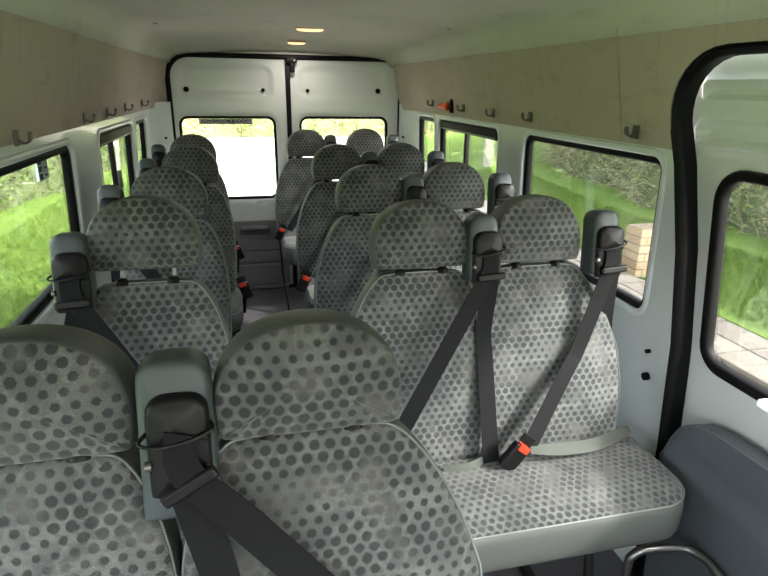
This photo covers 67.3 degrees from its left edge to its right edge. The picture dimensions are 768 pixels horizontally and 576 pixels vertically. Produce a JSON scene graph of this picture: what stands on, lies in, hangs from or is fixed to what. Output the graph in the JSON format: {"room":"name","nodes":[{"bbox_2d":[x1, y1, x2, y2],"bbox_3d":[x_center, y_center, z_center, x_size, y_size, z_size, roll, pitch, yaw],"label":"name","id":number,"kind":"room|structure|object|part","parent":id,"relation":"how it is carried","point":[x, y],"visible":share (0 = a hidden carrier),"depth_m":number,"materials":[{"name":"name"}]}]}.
{"room":"vehicle interior","nodes":[
{"label":"vehicle interior","id":0,"kind":"room"},
{"bbox_2d":[0,109,150,324],"bbox_3d":[-0.888,0.472,1.198,0.070,1.395,6.300,-4,20,-13],"label":"wall","id":1,"kind":"structure","parent":0,"point":[84,138],"depth_m":2.30,"materials":[{"name":"white metal"}]},
{"bbox_2d":[12,129,32,145],"bbox_3d":[-0.959,-0.400,1.537,0.044,0.042,0.030,-4,20,-13],"label":"coat hook","id":2,"kind":"object","parent":1,"relation":"attached to","point":[16,138],"visible":1,"depth_m":1.53,"materials":[{"name":"grey plastic"}]},
{"bbox_3d":[-0.977,-0.399,1.533,0.008,0.042,0.030,-4,20,-13],"label":"plate","id":3,"kind":"part","parent":2,"relation":"part of","materials":[{"name":"grey plastic"}]},
{"bbox_3d":[-0.959,-0.397,1.538,0.037,0.027,0.016,-4,20,-13],"label":"hook arm","id":4,"kind":"part","parent":2,"relation":"part of","materials":[{"name":"grey plastic"}]},
{"bbox_2d":[0,146,79,327],"bbox_3d":[-0.941,0.014,1.249,0.040,0.468,2.023,-4,20,-13],"label":"window","id":5,"kind":"structure","parent":1,"relation":"in","point":[32,211],"depth_m":1.75,"materials":[{"name":"clear glass"}]},
{"bbox_2d":[36,160,49,181],"bbox_3d":[-1.108,-0.389,1.874,0.002,0.075,0.100,-4,20,-13],"label":"label","id":6,"kind":"object","parent":5,"relation":"attached to","point":[42,167],"visible":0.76,"depth_m":1.87,"materials":[{"name":"white paper"}]},
{"bbox_2d":[0,138,86,323],"bbox_3d":[-0.925,0.013,1.253,0.042,0.504,2.059,-4,20,-13],"label":"trim","id":7,"kind":"structure","parent":1,"relation":"attached to","point":[48,310],"depth_m":1.87,"materials":[{"name":"white paint"}]},
{"bbox_2d":[0,10,166,147],"bbox_3d":[-0.814,-0.380,1.022,0.136,0.338,6.495,-4,20,-13],"label":"upper wall panel","id":8,"kind":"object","parent":1,"relation":"attached to","point":[50,76],"depth_m":1.86,"materials":[{"name":"beige plastic"}]},
{"bbox_2d":[83,112,95,123],"bbox_3d":[-1.123,-0.649,2.204,0.044,0.042,0.030,-4,20,-13],"label":"coat hook","id":9,"kind":"object","parent":1,"relation":"attached to","point":[85,119],"visible":1,"depth_m":2.20,"materials":[{"name":"grey plastic"}]},
{"bbox_3d":[-1.140,-0.648,2.200,0.008,0.042,0.030,-4,20,-13],"label":"plate","id":10,"kind":"part","parent":9,"relation":"part of","materials":[{"name":"grey plastic"}]},
{"bbox_3d":[-1.122,-0.646,2.205,0.037,0.027,0.016,-4,20,-13],"label":"hook arm","id":11,"kind":"part","parent":9,"relation":"part of","materials":[{"name":"grey plastic"}]},
{"bbox_2d":[106,107,116,116],"bbox_3d":[-1.215,-0.786,2.579,0.044,0.042,0.030,-4,20,-13],"label":"coat hook","id":12,"kind":"object","parent":1,"relation":"attached to","point":[107,108],"visible":1,"depth_m":2.57,"materials":[{"name":"grey plastic"}]},
{"bbox_2d":[100,124,133,196],"bbox_3d":[-1.353,-0.576,2.929,0.052,0.466,0.838,-4,20,-13],"label":"window","id":13,"kind":"structure","parent":1,"relation":"in","point":[115,144],"depth_m":2.95,"materials":[{"name":"clear glass"}]},
{"bbox_3d":[-1.343,-0.761,2.866,0.028,0.050,0.780,-4,20,-13],"label":"slide rail","id":14,"kind":"part","parent":13,"relation":"part of","materials":[{"name":"black rubber"}]},
{"bbox_2d":[97,119,137,184],"bbox_3d":[-1.342,-0.577,2.931,0.041,0.502,0.874,-4,20,-13],"label":"trim","id":15,"kind":"structure","parent":1,"relation":"attached to","point":[129,122],"depth_m":2.92,"materials":[{"name":"white paint"}]},
{"bbox_2d":[124,103,133,111],"bbox_3d":[-1.312,-0.931,2.972,0.044,0.042,0.030,-4,20,-13],"label":"coat hook","id":16,"kind":"object","parent":1,"relation":"attached to","point":[125,105],"visible":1,"depth_m":2.97,"materials":[{"name":"grey metal"}]},
{"bbox_2d":[136,119,146,159],"bbox_3d":[-1.524,-0.814,3.592,0.040,0.458,0.428,-4,20,-13],"label":"window","id":17,"kind":"structure","parent":1,"relation":"in","point":[140,133],"depth_m":3.71,"materials":[{"name":"clear glass"}]},
{"bbox_3d":[-1.531,-0.814,3.591,0.018,0.450,0.420,-4,20,-13],"label":"pane","id":18,"kind":"part","parent":17,"relation":"part of","materials":[{"name":"clear glass"}]},
{"bbox_2d":[134,115,149,175],"bbox_3d":[-1.508,-0.815,3.596,0.041,0.494,0.464,-4,20,-13],"label":"trim","id":19,"kind":"structure","parent":1,"relation":"attached to","point":[143,117],"depth_m":3.70,"materials":[{"name":"white paint"}]},
{"bbox_2d":[141,100,148,106],"bbox_3d":[-1.434,-1.110,3.467,0.044,0.042,0.030,-4,20,-13],"label":"coat hook","id":20,"kind":"object","parent":1,"relation":"attached to","point":[142,104],"visible":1,"depth_m":3.46,"materials":[{"name":"grey metal"}]},
{"bbox_2d":[149,102,173,152],"bbox_3d":[-1.589,-0.605,4.205,0.191,1.430,0.280,-4,20,-13],"label":"wall","id":21,"kind":"structure","parent":0,"point":[160,116],"depth_m":4.00,"materials":[{"name":"white paint"}]},
{"bbox_2d":[163,52,344,101],"bbox_3d":[-0.751,-0.882,4.430,2.040,1.930,0.060,-4,20,-13],"label":"wall","id":22,"kind":"structure","parent":0,"point":[289,53],"depth_m":4.11,"materials":[{"name":"grey plastic"}]},
{"bbox_2d":[170,57,292,288],"bbox_3d":[-1.114,-0.802,4.325,0.807,1.738,0.116,-4,20,-13],"label":"door","id":23,"kind":"structure","parent":22,"relation":"in","point":[208,90],"depth_m":4.19,"materials":[{"name":"white paint"}]},
{"bbox_3d":[-0.992,-0.463,4.431,0.200,0.030,0.035,-4,20,-13],"label":"pull handle","id":24,"kind":"part","parent":23,"relation":"part of","materials":[{"name":"grey plastic"}]},
{"bbox_3d":[-0.924,-0.633,4.446,0.106,0.091,0.007,-4,20,-13],"label":"lock plate","id":25,"kind":"part","parent":23,"relation":"part of","materials":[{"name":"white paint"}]},
{"bbox_2d":[165,52,399,289],"bbox_3d":[-0.701,-0.840,4.433,1.707,1.770,0.036,-4,20,-13],"label":"trim","id":26,"kind":"structure","parent":22,"relation":"attached to","point":[174,59],"depth_m":4.09,"materials":[{"name":"black rubber"}]},
{"bbox_2d":[285,58,297,286],"bbox_3d":[-0.681,-0.829,4.413,0.082,1.732,0.071,-4,20,-13],"label":"door frame","id":27,"kind":"structure","parent":22,"relation":"attached to","point":[287,65],"depth_m":4.22,"materials":[{"name":"black rubber"}]},
{"bbox_3d":[-0.659,-1.586,4.143,0.032,0.070,0.035,-4,20,-13],"label":"arm","id":28,"kind":"part","parent":27,"relation":"part of","materials":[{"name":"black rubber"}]},
{"bbox_2d":[290,60,397,280],"bbox_3d":[-0.290,-0.855,4.512,0.826,1.738,0.116,-4,20,-13],"label":"door","id":29,"kind":"structure","parent":22,"relation":"in","point":[320,89],"depth_m":4.32,"materials":[{"name":"white paint"}]},
{"bbox_2d":[0,0,767,67],"bbox_3d":[0.010,-0.641,1.139,1.713,0.199,6.502,-4,20,-13],"label":"ceiling","id":30,"kind":"structure","parent":0,"point":[395,32],"depth_m":2.38,"materials":[{"name":"grey fabric"}]},
{"bbox_2d":[288,42,306,44],"bbox_3d":[-0.590,-1.650,3.890,0.138,0.016,0.068,-4,20,-13],"label":"recessed light","id":31,"kind":"object","parent":30,"relation":"in","point":[293,43],"visible":1,"depth_m":3.87,"materials":[{"name":"white plastic"}]},
{"bbox_2d":[295,28,324,31],"bbox_3d":[-0.406,-1.417,3.168,0.172,0.016,0.068,-4,20,-13],"label":"recessed light","id":32,"kind":"object","parent":30,"relation":"in","point":[298,29],"visible":0.98,"depth_m":3.15,"materials":[{"name":"white plastic"}]},
{"bbox_2d":[236,287,631,575],"bbox_3d":[-0.027,1.014,1.875,2.150,0.050,6.800,-4,20,-13],"label":"floor","id":33,"kind":"structure","parent":0,"point":[264,302],"depth_m":2.03,"materials":[{"name":"grey plastic"}]},
{"bbox_2d":[46,195,229,544],"bbox_3d":[-0.556,0.442,1.467,0.509,1.284,0.563,-4,20,-13],"label":"passenger seat","id":34,"kind":"object","parent":33,"relation":"on","point":[142,317],"visible":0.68,"depth_m":1.45,"materials":[{"name":"grey fabric"}]},
{"bbox_2d":[51,252,90,280],"bbox_3d":[-0.754,-0.051,1.385,0.084,0.071,0.044,-4,20,-13],"label":"hood","id":35,"kind":"object","parent":34,"relation":"attached to","point":[65,266],"depth_m":1.37,"materials":[{"name":"black plastic"}]},
{"bbox_3d":[-0.674,-0.034,1.497,0.010,0.076,0.035,-4,20,-13],"label":"post","id":36,"kind":"part","parent":34,"relation":"part of","materials":[{"name":"metal"}]},
{"bbox_3d":[-0.602,0.267,1.543,0.404,0.579,0.232,-4,20,-13],"label":"backrest","id":37,"kind":"part","parent":34,"relation":"part of","materials":[{"name":"grey fabric"}]},
{"bbox_3d":[-0.553,-0.041,1.525,0.010,0.076,0.035,-4,20,-13],"label":"post","id":38,"kind":"part","parent":34,"relation":"part of","materials":[{"name":"metal"}]},
{"bbox_2d":[176,518,183,544],"bbox_3d":[-0.558,0.615,1.447,0.434,0.131,0.389,-4,20,-13],"label":"cushion","id":39,"kind":"object","parent":34,"relation":"on","point":[181,533],"depth_m":1.37,"materials":[{"name":"grey fabric"}]},
{"bbox_2d":[95,166,232,339],"bbox_3d":[-0.749,0.215,2.143,0.514,1.262,0.559,-4,20,-13],"label":"passenger seat","id":40,"kind":"object","parent":33,"relation":"on","point":[179,185],"visible":0.14,"depth_m":2.14,"materials":[{"name":"grey fabric"}]},
{"bbox_2d":[98,197,118,209],"bbox_3d":[-0.971,-0.287,2.054,0.084,0.071,0.044,-4,20,-13],"label":"hood","id":41,"kind":"object","parent":40,"relation":"attached to","point":[102,201],"depth_m":2.03,"materials":[{"name":"black plastic"}]},
{"bbox_3d":[-0.793,0.029,2.217,0.404,0.579,0.232,-4,20,-13],"label":"backrest","id":42,"kind":"part","parent":40,"relation":"part of","materials":[{"name":"grey fabric"}]},
{"bbox_2d":[138,145,253,337],"bbox_3d":[-0.921,-0.048,2.890,0.514,1.262,0.559,-4,20,-13],"label":"passenger seat","id":43,"kind":"object","parent":33,"relation":"on","point":[199,161],"visible":0.25,"depth_m":2.91,"materials":[{"name":"grey fabric"}]},
{"bbox_2d":[139,167,152,175],"bbox_3d":[-1.144,-0.549,2.801,0.084,0.071,0.044,-4,20,-13],"label":"hood","id":44,"kind":"object","parent":43,"relation":"attached to","point":[141,169],"depth_m":2.78,"materials":[{"name":"black plastic"}]},
{"bbox_3d":[-0.965,-0.233,2.964,0.404,0.579,0.232,-4,20,-13],"label":"backrest","id":45,"kind":"part","parent":43,"relation":"part of","materials":[{"name":"grey fabric"}]},
{"bbox_2d":[231,288,243,331],"bbox_3d":[-0.922,0.114,2.868,0.434,0.131,0.389,-4,20,-13],"label":"cushion","id":46,"kind":"object","parent":43,"relation":"on","point":[237,295],"depth_m":2.81,"materials":[{"name":"grey fabric"}]},
{"bbox_2d":[151,134,244,272],"bbox_3d":[-1.123,-0.278,3.542,0.514,1.262,0.559,-4,20,-13],"label":"passenger seat","id":47,"kind":"object","parent":33,"relation":"on","point":[158,151],"visible":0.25,"depth_m":3.51,"materials":[{"name":"grey fabric"}]},
{"bbox_2d":[152,152,165,161],"bbox_3d":[-1.345,-0.780,3.454,0.084,0.071,0.044,-4,20,-13],"label":"hood","id":48,"kind":"object","parent":47,"relation":"attached to","point":[157,156],"depth_m":3.44,"materials":[{"name":"black plastic"}]},
{"bbox_3d":[-1.167,-0.464,3.616,0.404,0.579,0.232,-4,20,-13],"label":"backrest","id":49,"kind":"part","parent":47,"relation":"part of","materials":[{"name":"grey fabric"}]},
{"bbox_2d":[0,308,482,575],"bbox_3d":[-0.239,0.699,0.811,0.885,1.239,0.557,-4,20,-13],"label":"passenger seat","id":50,"kind":"object","parent":33,"relation":"on","point":[312,469],"visible":1,"depth_m":0.80,"materials":[{"name":"grey fabric"}]},
{"bbox_3d":[-0.474,0.514,0.840,0.374,0.579,0.231,-4,20,-13],"label":"backrest","id":51,"kind":"part","parent":50,"relation":"part of","materials":[{"name":"grey fabric"}]},
{"bbox_2d":[144,391,210,446],"bbox_3d":[-0.275,0.173,0.769,0.084,0.071,0.044,-4,20,-13],"label":"hood","id":52,"kind":"object","parent":50,"relation":"attached to","point":[171,418],"depth_m":0.75,"materials":[{"name":"black plastic"}]},
{"bbox_3d":[-0.072,0.489,0.930,0.489,0.579,0.231,-4,20,-13],"label":"backrest","id":53,"kind":"part","parent":50,"relation":"part of","materials":[{"name":"grey fabric"}]},
{"bbox_2d":[274,128,398,309],"bbox_3d":[-0.271,-0.473,4.133,1.025,1.267,0.559,-4,20,-13],"label":"passenger seat","id":54,"kind":"object","parent":33,"relation":"on","point":[295,180],"visible":0.27,"depth_m":4.07,"materials":[{"name":"grey fabric"}]},
{"bbox_2d":[281,236,296,265],"bbox_3d":[-0.235,-0.299,4.130,0.979,0.161,0.379,-4,20,-13],"label":"cushion","id":55,"kind":"object","parent":54,"relation":"on","point":[288,243],"depth_m":3.91,"materials":[{"name":"grey fabric"}]},
{"bbox_3d":[-0.573,-0.640,4.150,0.432,0.579,0.230,-4,20,-13],"label":"backrest","id":56,"kind":"part","parent":54,"relation":"part of","materials":[{"name":"grey fabric"}]},
{"bbox_2d":[326,141,336,144],"bbox_3d":[-0.367,-0.999,4.066,0.084,0.071,0.044,-4,20,-13],"label":"hood","id":57,"kind":"object","parent":54,"relation":"attached to","point":[327,142],"depth_m":4.05,"materials":[{"name":"black plastic"}]},
{"bbox_2d":[296,142,445,308],"bbox_3d":[-0.008,-0.118,3.125,0.945,1.267,0.559,-4,20,-13],"label":"passenger seat","id":58,"kind":"object","parent":33,"relation":"on","point":[318,213],"visible":0.3,"depth_m":3.07,"materials":[{"name":"grey fabric"}]},
{"bbox_2d":[303,285,313,308],"bbox_3d":[0.028,0.056,3.122,0.899,0.161,0.379,-4,20,-13],"label":"cushion","id":59,"kind":"object","parent":58,"relation":"on","point":[308,290],"depth_m":3.01,"materials":[{"name":"grey fabric"}]},
{"bbox_3d":[-0.271,-0.288,3.151,0.432,0.579,0.230,-4,20,-13],"label":"backrest","id":60,"kind":"part","parent":58,"relation":"part of","materials":[{"name":"grey fabric"}]},
{"bbox_2d":[364,160,378,164],"bbox_3d":[-0.065,-0.647,3.067,0.084,0.071,0.044,-4,20,-13],"label":"hood","id":61,"kind":"object","parent":58,"relation":"attached to","point":[375,162],"depth_m":3.05,"materials":[{"name":"black plastic"}]},
{"bbox_2d":[431,159,445,166],"bbox_3d":[0.300,-0.670,3.150,0.084,0.071,0.044,-4,20,-13],"label":"hood","id":62,"kind":"object","parent":58,"relation":"attached to","point":[433,161],"depth_m":3.13,"materials":[{"name":"black plastic"}]},
{"bbox_2d":[314,162,516,314],"bbox_3d":[0.186,0.160,2.335,0.945,1.267,0.559,-4,20,-13],"label":"passenger seat","id":63,"kind":"object","parent":33,"relation":"on","point":[344,267],"visible":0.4,"depth_m":2.28,"materials":[{"name":"grey fabric"}]},
{"bbox_3d":[-0.077,-0.010,2.361,0.432,0.579,0.230,-4,20,-13],"label":"backrest","id":64,"kind":"part","parent":63,"relation":"part of","materials":[{"name":"grey fabric"}]},
{"bbox_2d":[406,185,426,199],"bbox_3d":[0.129,-0.368,2.277,0.084,0.071,0.044,-4,20,-13],"label":"hood","id":65,"kind":"object","parent":63,"relation":"attached to","point":[412,191],"depth_m":2.26,"materials":[{"name":"black plastic"}]},
{"bbox_3d":[0.336,-0.036,2.454,0.468,0.579,0.230,-4,20,-13],"label":"backrest","id":66,"kind":"part","parent":63,"relation":"part of","materials":[{"name":"grey fabric"}]},
{"bbox_2d":[495,183,514,200],"bbox_3d":[0.494,-0.392,2.360,0.084,0.071,0.044,-4,20,-13],"label":"hood","id":67,"kind":"object","parent":63,"relation":"attached to","point":[503,191],"depth_m":2.34,"materials":[{"name":"black plastic"}]},
{"bbox_2d":[351,194,684,575],"bbox_3d":[0.350,0.408,1.630,0.925,1.267,0.559,-4,20,-13],"label":"passenger seat","id":68,"kind":"object","parent":33,"relation":"on","point":[509,379],"visible":0.94,"depth_m":1.61,"materials":[{"name":"grey fabric"}]},
{"bbox_3d":[0.077,0.239,1.654,0.432,0.579,0.230,-4,20,-13],"label":"backrest","id":69,"kind":"part","parent":68,"relation":"part of","materials":[{"name":"grey fabric"}]},
{"bbox_2d":[473,231,502,255],"bbox_3d":[0.282,-0.120,1.570,0.084,0.071,0.044,-4,20,-13],"label":"hood","id":70,"kind":"object","parent":68,"relation":"attached to","point":[485,243],"depth_m":1.55,"materials":[{"name":"black plastic"}]},
{"bbox_3d":[0.516,1.006,1.817,0.035,0.020,0.440,-4,20,-13],"label":"foot rail","id":71,"kind":"part","parent":68,"relation":"part of","materials":[{"name":"black metal"}]},
{"bbox_3d":[0.489,0.213,1.747,0.468,0.579,0.230,-4,20,-13],"label":"backrest","id":72,"kind":"part","parent":68,"relation":"part of","materials":[{"name":"grey fabric"}]},
{"bbox_2d":[436,427,684,572],"bbox_3d":[0.376,0.583,1.625,0.899,0.161,0.379,-4,20,-13],"label":"cushion","id":73,"kind":"object","parent":68,"relation":"on","point":[540,508],"depth_m":1.52,"materials":[{"name":"grey fabric"}]},
{"bbox_3d":[0.556,0.874,1.603,0.027,0.396,0.072,-4,20,-13],"label":"leg","id":74,"kind":"part","parent":68,"relation":"part of","materials":[{"name":"black paint"}]},
{"bbox_2d":[596,226,623,250],"bbox_3d":[0.648,-0.143,1.653,0.084,0.071,0.044,-4,20,-13],"label":"hood","id":75,"kind":"object","parent":68,"relation":"attached to","point":[608,238],"depth_m":1.64,"materials":[{"name":"black plastic"}]},
{"bbox_2d":[621,543,724,575],"bbox_3d":[0.845,0.915,1.572,0.150,0.363,0.377,-17,26,-41],"label":"grab rail","id":76,"kind":"object","parent":33,"relation":"on","point":[636,552],"visible":1,"depth_m":1.59,"materials":[{"name":"metal"}]},
{"bbox_2d":[399,104,674,561],"bbox_3d":[0.513,-0.233,3.231,0.103,1.430,3.270,-4,20,-13],"label":"wall","id":77,"kind":"structure","parent":0,"point":[640,401],"depth_m":1.89,"materials":[{"name":"white paint"}]},
{"bbox_2d":[416,112,435,150],"bbox_3d":[0.296,-0.936,3.986,0.042,0.519,0.434,-4,20,-13],"label":"trim","id":78,"kind":"structure","parent":77,"relation":"attached to","point":[420,114],"depth_m":3.98,"materials":[{"name":"white paint"}]},
{"bbox_2d":[419,116,433,172],"bbox_3d":[0.312,-0.937,3.989,0.041,0.483,0.398,-4,20,-13],"label":"window","id":79,"kind":"structure","parent":77,"relation":"in","point":[426,136],"depth_m":4.05,"materials":[{"name":"clear glass"}]},
{"bbox_3d":[0.319,-0.938,3.991,0.019,0.475,0.390,-4,20,-13],"label":"pane","id":80,"kind":"part","parent":79,"relation":"part of","materials":[{"name":"clear glass"}]},
{"bbox_2d":[427,100,433,106],"bbox_3d":[0.290,-1.168,3.647,0.044,0.042,0.030,-4,20,-13],"label":"coat hook","id":81,"kind":"object","parent":77,"relation":"attached to","point":[432,102],"visible":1,"depth_m":3.64,"materials":[{"name":"grey plastic"}]},
{"bbox_2d":[437,99,452,112],"bbox_3d":[0.354,-1.076,3.403,0.042,0.075,0.216,-4,20,-13],"label":"hammer","id":82,"kind":"object","parent":77,"relation":"attached to","point":[447,106],"visible":1,"depth_m":3.33,"materials":[{"name":"red plastic"}]},
{"bbox_3d":[0.353,-1.069,3.397,0.036,0.037,0.152,-4,20,-13],"label":"handle","id":83,"kind":"part","parent":82,"relation":"part of","materials":[{"name":"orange plastic"}]},
{"bbox_2d":[456,104,464,111],"bbox_3d":[0.416,-0.983,3.155,0.044,0.042,0.030,-4,20,-13],"label":"coat hook","id":84,"kind":"object","parent":77,"relation":"attached to","point":[463,105],"visible":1,"depth_m":3.15,"materials":[{"name":"grey plastic"}]},
{"bbox_2d":[437,116,499,210],"bbox_3d":[0.464,-0.691,3.313,0.042,0.534,0.964,-4,20,-13],"label":"trim","id":85,"kind":"structure","parent":77,"relation":"attached to","point":[465,121],"depth_m":3.15,"materials":[{"name":"white paint"}]},
{"bbox_2d":[440,120,497,213],"bbox_3d":[0.474,-0.692,3.316,0.053,0.498,0.928,-4,20,-13],"label":"window","id":86,"kind":"structure","parent":77,"relation":"in","point":[474,146],"depth_m":3.22,"materials":[{"name":"clear glass"}]},
{"bbox_3d":[0.470,-0.891,3.244,0.028,0.050,0.870,-4,20,-13],"label":"slide rail","id":87,"kind":"part","parent":86,"relation":"part of","materials":[{"name":"black plastic"}]},
{"bbox_2d":[485,108,494,116],"bbox_3d":[0.509,-0.847,2.790,0.044,0.042,0.030,-4,20,-13],"label":"coat hook","id":88,"kind":"object","parent":77,"relation":"attached to","point":[492,109],"visible":1,"depth_m":2.79,"materials":[{"name":"grey plastic"}]},
{"bbox_2d":[521,112,531,121],"bbox_3d":[0.598,-0.721,2.432,0.044,0.042,0.030,-4,20,-13],"label":"coat hook","id":89,"kind":"object","parent":77,"relation":"attached to","point":[529,118],"visible":1,"depth_m":2.43,"materials":[{"name":"grey plastic"}]},
{"bbox_3d":[0.597,-0.718,2.433,0.037,0.027,0.016,-4,20,-13],"label":"hook arm","id":90,"kind":"part","parent":89,"relation":"part of","materials":[{"name":"grey plastic"}]},
{"bbox_3d":[0.615,-0.722,2.436,0.008,0.042,0.030,-4,20,-13],"label":"plate","id":91,"kind":"part","parent":89,"relation":"part of","materials":[{"name":"grey plastic"}]},
{"bbox_2d":[393,18,767,149],"bbox_3d":[0.847,-0.485,1.398,0.098,0.338,6.495,-4,20,-13],"label":"upper wall panel","id":92,"kind":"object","parent":77,"relation":"attached to","point":[567,88],"depth_m":2.03,"materials":[{"name":"beige plastic"}]},
{"bbox_2d":[522,135,661,307],"bbox_3d":[0.753,-0.302,2.224,0.042,0.508,0.933,-4,20,-13],"label":"window","id":93,"kind":"structure","parent":77,"relation":"in","point":[586,178],"depth_m":2.04,"materials":[{"name":"clear glass"}]},
{"bbox_2d":[517,129,667,315],"bbox_3d":[0.737,-0.301,2.220,0.043,0.544,0.969,-4,20,-13],"label":"trim","id":94,"kind":"structure","parent":77,"relation":"attached to","point":[625,306],"depth_m":1.89,"materials":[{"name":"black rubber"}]},
{"bbox_2d":[617,28,622,140],"bbox_3d":[0.741,-0.633,1.813,0.077,0.336,0.007,-4,20,-13],"label":"trim","id":95,"kind":"structure","parent":77,"relation":"attached to","point":[618,77],"depth_m":1.81,"materials":[{"name":"beige plastic"}]},
{"bbox_2d":[624,125,639,138],"bbox_3d":[0.762,-0.482,1.784,0.044,0.042,0.030,-4,20,-13],"label":"coat hook","id":96,"kind":"object","parent":77,"relation":"attached to","point":[636,128],"visible":1,"depth_m":1.78,"materials":[{"name":"grey plastic"}]},
{"bbox_3d":[0.761,-0.479,1.785,0.037,0.027,0.016,-4,20,-13],"label":"hook arm","id":97,"kind":"part","parent":96,"relation":"part of","materials":[{"name":"grey plastic"}]},
{"bbox_3d":[0.780,-0.483,1.788,0.008,0.042,0.030,-4,20,-13],"label":"plate","id":98,"kind":"part","parent":96,"relation":"part of","materials":[{"name":"grey plastic"}]},
{"bbox_2d":[641,349,650,379],"bbox_3d":[0.850,0.249,1.864,0.014,0.104,0.030,-4,20,-13],"label":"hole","id":99,"kind":"structure","parent":77,"relation":"attached to","point":[645,375],"depth_m":1.86,"materials":[{"name":"black rubber"}]},
{"bbox_2d":[630,40,767,575],"bbox_3d":[0.982,0.348,1.232,0.134,1.686,1.376,-4,20,-13],"label":"door seal","id":100,"kind":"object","parent":77,"relation":"attached to","point":[682,131],"depth_m":1.66,"materials":[{"name":"black rubber"}]},
{"bbox_2d":[643,54,767,575],"bbox_3d":[1.011,0.354,1.242,0.138,1.645,1.326,-4,20,-13],"label":"door","id":101,"kind":"structure","parent":77,"relation":"in","point":[718,453],"depth_m":1.56,"materials":[{"name":"white paint"}]},
{"bbox_3d":[0.993,0.804,1.323,0.080,0.680,1.055,-4,20,-13],"label":"trim panel","id":102,"kind":"part","parent":101,"relation":"part of","materials":[{"name":"grey plastic"}]},
{"bbox_3d":[1.049,0.098,1.209,0.017,0.560,0.978,-4,20,-13],"label":"pane","id":103,"kind":"part","parent":101,"relation":"part of","materials":[{"name":"clear glass"}]},
{"label":"outside","id":104,"kind":"structure","parent":0,"visible":0},
{"bbox_2d":[206,136,383,195],"bbox_3d":[-1.627,-3.044,15.403,64.000,0.050,59.000,-4,20,-13],"label":"ground","id":105,"kind":"structure","parent":104,"point":[246,165],"depth_m":17.03,"materials":[{"name":"white"}]},
{"bbox_2d":[182,119,383,137],"bbox_3d":[0.379,-10.528,28.230,27.720,6.264,4.687,-10,22,-28],"label":"hedge","id":106,"kind":"object","parent":105,"relation":"on","point":[259,127],"visible":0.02,"depth_m":25.59,"materials":[{"name":"green plant"}]}
]}

